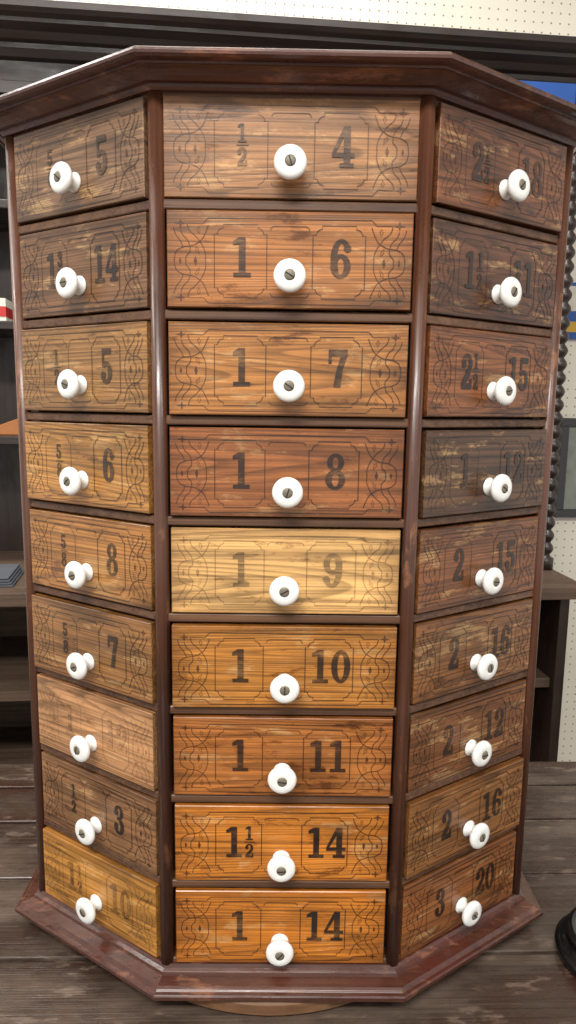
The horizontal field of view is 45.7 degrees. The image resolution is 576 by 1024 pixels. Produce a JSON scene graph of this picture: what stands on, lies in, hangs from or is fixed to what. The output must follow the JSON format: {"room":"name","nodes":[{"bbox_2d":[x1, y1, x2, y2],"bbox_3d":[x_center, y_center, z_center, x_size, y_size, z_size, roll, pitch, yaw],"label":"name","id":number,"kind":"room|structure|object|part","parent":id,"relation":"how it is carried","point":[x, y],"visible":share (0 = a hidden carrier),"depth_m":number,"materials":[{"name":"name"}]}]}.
{"room":"hardware store","nodes":[
{"label":"hardware store","id":0,"kind":"room"},
{"bbox_2d":[58,0,575,761],"bbox_3d":[-0.039,-0.438,2.001,6.000,3.000,0.100,0,9,-6],"label":"wall","id":1,"kind":"structure","parent":0,"point":[549,17],"depth_m":1.87,"materials":[{"name":"beige paint"}]},
{"bbox_2d":[553,418,575,517],"bbox_3d":[0.924,-0.133,2.079,0.220,0.300,0.020,0,9,-6],"label":"framed picture","id":2,"kind":"object","parent":1,"relation":"attached to","point":[565,504],"visible":0.76,"depth_m":2.07},
{"bbox_2d":[566,283,575,339],"bbox_3d":[0.837,-0.588,2.005,0.100,0.160,0.011,0,9,-6],"label":"magazine","id":3,"kind":"object","parent":1,"relation":"attached to","point":[571,330],"visible":0.42,"depth_m":2.00,"materials":[{"name":"paper"}]},
{"bbox_3d":[-0.012,1.463,-0.163,6.800,0.100,6.000,1,9,-1],"label":"floor","id":4,"kind":"structure","parent":0,"visible":0},
{"bbox_2d":[0,0,575,763],"bbox_3d":[-0.185,-0.011,1.764,1.822,2.224,0.470,0,9,-6],"label":"shelving unit","id":5,"kind":"object","parent":4,"relation":"on","point":[40,39],"visible":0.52,"depth_m":1.58,"materials":[{"name":"brown wood"}]},
{"bbox_2d":[0,199,8,231],"bbox_3d":[-0.182,-0.737,1.756,1.677,0.020,0.235,0,9,-6],"label":"shelf","id":6,"kind":"object","parent":5,"relation":"attached to","point":[4,221],"depth_m":1.67,"materials":[{"name":"grey wood"}]},
{"bbox_2d":[0,298,12,320],"bbox_3d":[-0.747,-0.494,1.690,0.121,0.055,0.103,0,9,-8],"label":"carton","id":7,"kind":"object","parent":5,"relation":"on","point":[6,308],"visible":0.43,"depth_m":1.65,"materials":[{"name":"cardboard"}]},
{"bbox_2d":[0,321,13,337],"bbox_3d":[-0.186,-0.465,1.798,1.677,0.020,0.235,0,9,-6],"label":"shelf","id":8,"kind":"object","parent":5,"relation":"attached to","point":[6,327],"depth_m":1.64,"materials":[{"name":"grey wood"}]},
{"bbox_2d":[0,419,17,434],"bbox_3d":[-0.734,-0.222,1.764,0.100,0.044,0.040,0,9,-6],"label":"wedge","id":9,"kind":"object","parent":5,"relation":"on","point":[11,427],"visible":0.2,"depth_m":1.75,"materials":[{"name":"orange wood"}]},
{"bbox_2d":[0,435,18,444],"bbox_3d":[-0.190,-0.193,1.839,1.677,0.020,0.235,0,9,-6],"label":"shelf","id":10,"kind":"object","parent":5,"relation":"attached to","point":[4,439],"depth_m":1.68,"materials":[{"name":"grey wood"}]},
{"bbox_2d":[0,564,23,587],"bbox_3d":[-0.739,0.151,1.608,0.200,0.024,0.140,-1,9,-11],"label":"folded cloth","id":11,"kind":"object","parent":5,"relation":"on","point":[10,574],"visible":1,"depth_m":1.61,"materials":[{"name":"grey fabric"}]},
{"bbox_2d":[0,636,29,701],"bbox_3d":[-0.781,0.401,1.785,0.520,0.025,0.400,0,9,-6],"label":"shelf","id":12,"kind":"object","parent":5,"relation":"attached to","point":[14,660],"depth_m":1.73,"materials":[{"name":"brown wood"}]},
{"bbox_3d":[-0.221,0.558,2.075,1.690,0.843,0.016,0,9,-6],"label":"panel","id":13,"kind":"part","parent":5,"relation":"part of","materials":[{"name":"brown wood"}]},
{"bbox_2d":[0,727,32,763],"bbox_3d":[-0.785,0.678,1.828,0.520,0.025,0.400,0,9,-6],"label":"shelf","id":14,"kind":"object","parent":5,"relation":"attached to","point":[16,747],"depth_m":1.91,"materials":[{"name":"brown wood"}]},
{"bbox_3d":[-0.198,-0.487,1.918,1.677,1.207,0.011,0,9,-6],"label":"panel","id":15,"kind":"part","parent":5,"relation":"part of","materials":[{"name":"brown wood"}]},
{"bbox_2d":[0,551,575,606],"bbox_3d":[-0.198,0.160,1.788,1.802,0.032,0.467,0,9,-6],"label":"countertop","id":16,"kind":"structure","parent":5,"relation":"on","point":[555,585],"depth_m":1.64,"materials":[{"name":"brown wood"}]},
{"bbox_3d":[-0.177,-1.040,1.673,1.822,0.162,0.335,0,9,-6],"label":"cornice","id":17,"kind":"part","parent":5,"relation":"part of","materials":[{"name":"brown wood"}]},
{"bbox_2d":[535,667,549,687],"bbox_3d":[0.493,0.401,1.909,0.300,0.025,0.400,0,9,-6],"label":"shelf","id":18,"kind":"object","parent":5,"relation":"attached to","point":[542,677],"depth_m":1.73,"materials":[{"name":"brown wood"}]},
{"bbox_2d":[519,80,575,103],"bbox_3d":[0.601,-0.974,1.616,0.160,0.075,0.005,0,9,-6],"label":"printed sign","id":19,"kind":"object","parent":5,"relation":"hanging from","point":[566,91],"visible":0.11,"depth_m":1.61,"materials":[{"name":"blue paper"}]},
{"bbox_3d":[0.652,0.629,1.958,0.025,0.923,0.437,0,9,-6],"label":"panel","id":20,"kind":"part","parent":5,"relation":"part of","materials":[{"name":"brown wood"}]},
{"bbox_2d":[0,762,575,1023],"bbox_3d":[0.036,0.867,0.843,2.000,0.775,0.766,1,9,-2],"label":"table","id":21,"kind":"object","parent":4,"relation":"on","point":[523,978],"visible":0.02,"depth_m":0.73,"materials":[{"name":"brown wood"}]},
{"bbox_2d":[0,46,575,1015],"bbox_3d":[-0.004,0.032,0.831,0.619,0.878,0.467,1,9,-1],"label":"base cabinet","id":22,"kind":"object","parent":21,"relation":"on","point":[287,322],"visible":1,"depth_m":0.64,"materials":[{"name":"brown wood"}]},
{"bbox_3d":[-0.277,0.035,0.735,0.013,0.823,0.013,5,10,26],"label":"corner post","id":23,"kind":"part","parent":22,"relation":"part of","materials":[{"name":"brown wood"}]},
{"bbox_3d":[-0.201,-0.300,0.618,0.028,0.028,0.021,45,28,20],"label":"knob","id":24,"kind":"part","parent":22,"relation":"part of","materials":[{"name":"ceramic"}]},
{"bbox_3d":[-0.201,-0.211,0.632,0.028,0.028,0.021,2,8,33],"label":"knob","id":25,"kind":"part","parent":22,"relation":"part of","materials":[{"name":"ceramic"}]},
{"bbox_3d":[-0.203,-0.120,0.645,0.028,0.028,0.021,25,20,28],"label":"knob","id":26,"kind":"part","parent":22,"relation":"part of","materials":[{"name":"ceramic"}]},
{"bbox_3d":[-0.206,-0.030,0.658,0.028,0.028,0.021,-38,-14,31],"label":"knob","id":27,"kind":"part","parent":22,"relation":"part of","materials":[{"name":"ceramic"}]},
{"bbox_3d":[-0.205,0.061,0.673,0.028,0.028,0.021,-13,0,33],"label":"knob","id":28,"kind":"part","parent":22,"relation":"part of","materials":[{"name":"ceramic"}]},
{"bbox_3d":[-0.208,0.153,0.686,0.028,0.028,0.021,-18,-3,33],"label":"knob","id":29,"kind":"part","parent":22,"relation":"part of","materials":[{"name":"ceramic"}]},
{"bbox_3d":[-0.191,-0.318,0.630,0.173,0.080,0.015,6,10,32],"label":"drawer","id":30,"kind":"part","parent":22,"relation":"part of","materials":[{"name":"brown wood"}]},
{"bbox_3d":[-0.209,0.241,0.701,0.028,0.028,0.021,19,17,30],"label":"knob","id":31,"kind":"part","parent":22,"relation":"part of","materials":[{"name":"ceramic"}]},
{"bbox_3d":[-0.192,-0.228,0.645,0.172,0.080,0.015,6,10,32],"label":"drawer","id":32,"kind":"part","parent":22,"relation":"part of","materials":[{"name":"brown wood"}]},
{"bbox_3d":[-0.194,-0.137,0.657,0.172,0.080,0.015,6,10,32],"label":"drawer","id":33,"kind":"part","parent":22,"relation":"part of","materials":[{"name":"brown wood"}]},
{"bbox_3d":[-0.208,0.332,0.716,0.028,0.028,0.021,-23,-6,33],"label":"knob","id":34,"kind":"part","parent":22,"relation":"part of","materials":[{"name":"ceramic"}]},
{"bbox_3d":[-0.211,0.421,0.728,0.028,0.028,0.021,44,27,20],"label":"knob","id":35,"kind":"part","parent":22,"relation":"part of","materials":[{"name":"ceramic"}]},
{"bbox_3d":[-0.196,-0.046,0.670,0.172,0.080,0.015,6,10,32],"label":"drawer","id":36,"kind":"part","parent":22,"relation":"part of","materials":[{"name":"brown wood"}]},
{"bbox_3d":[-0.197,0.044,0.685,0.173,0.080,0.015,6,10,32],"label":"drawer","id":37,"kind":"part","parent":22,"relation":"part of","materials":[{"name":"brown wood"}]},
{"bbox_3d":[-0.199,0.135,0.698,0.173,0.080,0.015,6,10,32],"label":"drawer","id":38,"kind":"part","parent":22,"relation":"part of","materials":[{"name":"brown wood"}]},
{"bbox_3d":[-0.199,0.224,0.713,0.172,0.080,0.015,6,10,32],"label":"drawer","id":39,"kind":"part","parent":22,"relation":"part of","materials":[{"name":"brown wood"}]},
{"bbox_3d":[-0.200,0.314,0.728,0.173,0.080,0.015,6,10,32],"label":"drawer","id":40,"kind":"part","parent":22,"relation":"part of","materials":[{"name":"brown wood"}]},
{"bbox_3d":[-0.202,0.405,0.740,0.172,0.080,0.015,6,10,32],"label":"drawer","id":41,"kind":"part","parent":22,"relation":"part of","materials":[{"name":"brown wood"}]},
{"bbox_3d":[-0.117,0.053,0.634,0.013,0.823,0.013,5,10,26],"label":"corner post","id":42,"kind":"part","parent":22,"relation":"part of","materials":[{"name":"brown wood"}]},
{"bbox_3d":[-0.010,0.436,0.893,0.607,0.021,0.454,1,9,-1],"label":"moulding","id":43,"kind":"part","parent":22,"relation":"part of","materials":[{"name":"brown wood"}]},
{"bbox_3d":[-0.008,0.433,0.678,0.028,0.028,0.021,43,6,-6],"label":"knob","id":44,"kind":"part","parent":22,"relation":"part of","materials":[{"name":"ceramic"}]},
{"bbox_3d":[-0.008,0.416,0.693,0.209,0.080,0.015,1,9,-1],"label":"drawer","id":45,"kind":"part","parent":22,"relation":"part of","materials":[{"name":"brown wood"}]},
{"bbox_3d":[-0.006,0.343,0.664,0.028,0.028,0.021,-2,9,0],"label":"knob","id":46,"kind":"part","parent":22,"relation":"part of","materials":[{"name":"ceramic"}]},
{"bbox_3d":[-0.006,0.325,0.679,0.209,0.080,0.015,1,9,-1],"label":"drawer","id":47,"kind":"part","parent":22,"relation":"part of","materials":[{"name":"brown wood"}]},
{"bbox_3d":[-0.005,0.252,0.649,0.028,0.028,0.021,8,9,-2],"label":"knob","id":48,"kind":"part","parent":22,"relation":"part of","materials":[{"name":"ceramic"}]},
{"bbox_3d":[-0.005,0.235,0.664,0.210,0.080,0.015,1,9,0],"label":"drawer","id":49,"kind":"part","parent":22,"relation":"part of","materials":[{"name":"brown wood"}]},
{"bbox_3d":[-0.004,0.145,0.648,0.210,0.080,0.015,1,9,-1],"label":"drawer","id":50,"kind":"part","parent":22,"relation":"part of","materials":[{"name":"brown wood"}]},
{"bbox_3d":[-0.003,0.071,0.623,0.028,0.028,0.021,-25,8,3],"label":"knob","id":51,"kind":"part","parent":22,"relation":"part of","materials":[{"name":"ceramic"}]},
{"bbox_3d":[-0.003,0.162,0.634,0.028,0.028,0.021,1,9,-1],"label":"knob","id":52,"kind":"part","parent":22,"relation":"part of","materials":[{"name":"ceramic"}]},
{"bbox_3d":[-0.003,0.054,0.637,0.210,0.080,0.015,1,9,-1],"label":"drawer","id":53,"kind":"part","parent":22,"relation":"part of","materials":[{"name":"brown wood"}]},
{"bbox_3d":[-0.001,-0.036,0.621,0.210,0.080,0.015,1,9,-1],"label":"drawer","id":54,"kind":"part","parent":22,"relation":"part of","materials":[{"name":"brown wood"}]},
{"bbox_3d":[-0.001,-0.018,0.607,0.028,0.028,0.021,18,8,-3],"label":"knob","id":55,"kind":"part","parent":22,"relation":"part of","materials":[{"name":"ceramic"}]},
{"bbox_3d":[0.002,-0.390,0.766,0.619,0.024,0.467,1,9,-1],"label":"crown moulding","id":56,"kind":"part","parent":22,"relation":"part of","materials":[{"name":"brown wood"}]},
{"bbox_3d":[0.000,-0.126,0.607,0.209,0.080,0.015,1,9,-1],"label":"drawer","id":57,"kind":"part","parent":22,"relation":"part of","materials":[{"name":"brown wood"}]},
{"bbox_3d":[0.001,-0.109,0.592,0.028,0.028,0.021,35,7,-6],"label":"knob","id":58,"kind":"part","parent":22,"relation":"part of","materials":[{"name":"ceramic"}]},
{"bbox_3d":[0.001,-0.199,0.579,0.028,0.028,0.021,31,7,-5],"label":"knob","id":59,"kind":"part","parent":22,"relation":"part of","materials":[{"name":"ceramic"}]},
{"bbox_3d":[0.001,-0.217,0.593,0.210,0.080,0.015,1,9,0],"label":"drawer","id":60,"kind":"part","parent":22,"relation":"part of","materials":[{"name":"brown wood"}]},
{"bbox_3d":[0.002,-0.289,0.568,0.028,0.028,0.021,-18,8,2],"label":"knob","id":61,"kind":"part","parent":22,"relation":"part of","materials":[{"name":"ceramic"}]},
{"bbox_3d":[0.003,-0.307,0.582,0.215,0.080,0.015,1,9,-1],"label":"drawer","id":62,"kind":"part","parent":22,"relation":"part of","materials":[{"name":"brown wood"}]},
{"bbox_3d":[0.112,0.056,0.636,0.013,0.823,0.013,-4,10,-27],"label":"corner post","id":63,"kind":"part","parent":22,"relation":"part of","materials":[{"name":"brown wood"}]},
{"bbox_3d":[0.185,0.410,0.746,0.173,0.080,0.015,-5,10,-33],"label":"drawer","id":64,"kind":"part","parent":22,"relation":"part of","materials":[{"name":"brown wood"}]},
{"bbox_3d":[0.188,0.321,0.730,0.172,0.080,0.015,-5,10,-33],"label":"drawer","id":65,"kind":"part","parent":22,"relation":"part of","materials":[{"name":"brown wood"}]},
{"bbox_3d":[0.187,0.230,0.719,0.172,0.080,0.015,-5,10,-33],"label":"drawer","id":66,"kind":"part","parent":22,"relation":"part of","materials":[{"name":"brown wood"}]},
{"bbox_3d":[0.193,0.427,0.734,0.028,0.028,0.021,47,-18,-30],"label":"knob","id":67,"kind":"part","parent":22,"relation":"part of","materials":[{"name":"ceramic"}]},
{"bbox_3d":[0.189,0.139,0.704,0.172,0.080,0.015,-5,10,-33],"label":"drawer","id":68,"kind":"part","parent":22,"relation":"part of","materials":[{"name":"brown wood"}]},
{"bbox_3d":[0.190,0.050,0.690,0.172,0.080,0.015,-5,11,-34],"label":"drawer","id":69,"kind":"part","parent":22,"relation":"part of","materials":[{"name":"brown wood"}]},
{"bbox_3d":[0.197,0.337,0.718,0.028,0.028,0.021,-24,20,-28],"label":"knob","id":70,"kind":"part","parent":22,"relation":"part of","materials":[{"name":"ceramic"}]},
{"bbox_3d":[0.197,0.248,0.707,0.028,0.028,0.021,4,6,-34],"label":"knob","id":71,"kind":"part","parent":22,"relation":"part of","materials":[{"name":"ceramic"}]},
{"bbox_3d":[0.193,-0.041,0.674,0.173,0.080,0.015,-5,10,-33],"label":"drawer","id":72,"kind":"part","parent":22,"relation":"part of","materials":[{"name":"brown wood"}]},
{"bbox_3d":[0.198,0.155,0.691,0.028,0.028,0.021,-22,19,-29],"label":"knob","id":73,"kind":"part","parent":22,"relation":"part of","materials":[{"name":"ceramic"}]},
{"bbox_3d":[0.194,-0.132,0.661,0.173,0.080,0.015,-5,11,-34],"label":"drawer","id":74,"kind":"part","parent":22,"relation":"part of","materials":[{"name":"brown wood"}]},
{"bbox_3d":[0.199,0.067,0.678,0.028,0.028,0.021,4,5,-35],"label":"knob","id":75,"kind":"part","parent":22,"relation":"part of","materials":[{"name":"ceramic"}]},
{"bbox_3d":[0.194,-0.222,0.648,0.173,0.080,0.015,-5,10,-33],"label":"drawer","id":76,"kind":"part","parent":22,"relation":"part of","materials":[{"name":"brown wood"}]},
{"bbox_3d":[0.203,-0.024,0.663,0.028,0.028,0.021,36,-12,-33],"label":"knob","id":77,"kind":"part","parent":22,"relation":"part of","materials":[{"name":"ceramic"}]},
{"bbox_3d":[0.197,-0.312,0.632,0.172,0.080,0.015,-5,10,-33],"label":"drawer","id":78,"kind":"part","parent":22,"relation":"part of","materials":[{"name":"brown wood"}]},
{"bbox_3d":[0.202,-0.115,0.649,0.028,0.028,0.021,-15,16,-32],"label":"knob","id":79,"kind":"part","parent":22,"relation":"part of","materials":[{"name":"ceramic"}]},
{"bbox_3d":[0.203,-0.204,0.637,0.028,0.028,0.021,36,-12,-33],"label":"knob","id":80,"kind":"part","parent":22,"relation":"part of","materials":[{"name":"ceramic"}]},
{"bbox_3d":[0.205,-0.295,0.620,0.028,0.028,0.021,-50,31,-17],"label":"knob","id":81,"kind":"part","parent":22,"relation":"part of","materials":[{"name":"ceramic"}]},
{"bbox_3d":[0.270,0.042,0.740,0.013,0.823,0.013,-4,10,-27],"label":"corner post","id":82,"kind":"part","parent":22,"relation":"part of","materials":[{"name":"brown wood"}]},
{"bbox_2d":[555,907,575,975],"bbox_3d":[0.363,0.478,0.754,0.128,0.029,0.128,1,9,-1],"label":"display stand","id":83,"kind":"object","parent":21,"relation":"on","point":[565,931],"visible":1,"depth_m":0.76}
]}

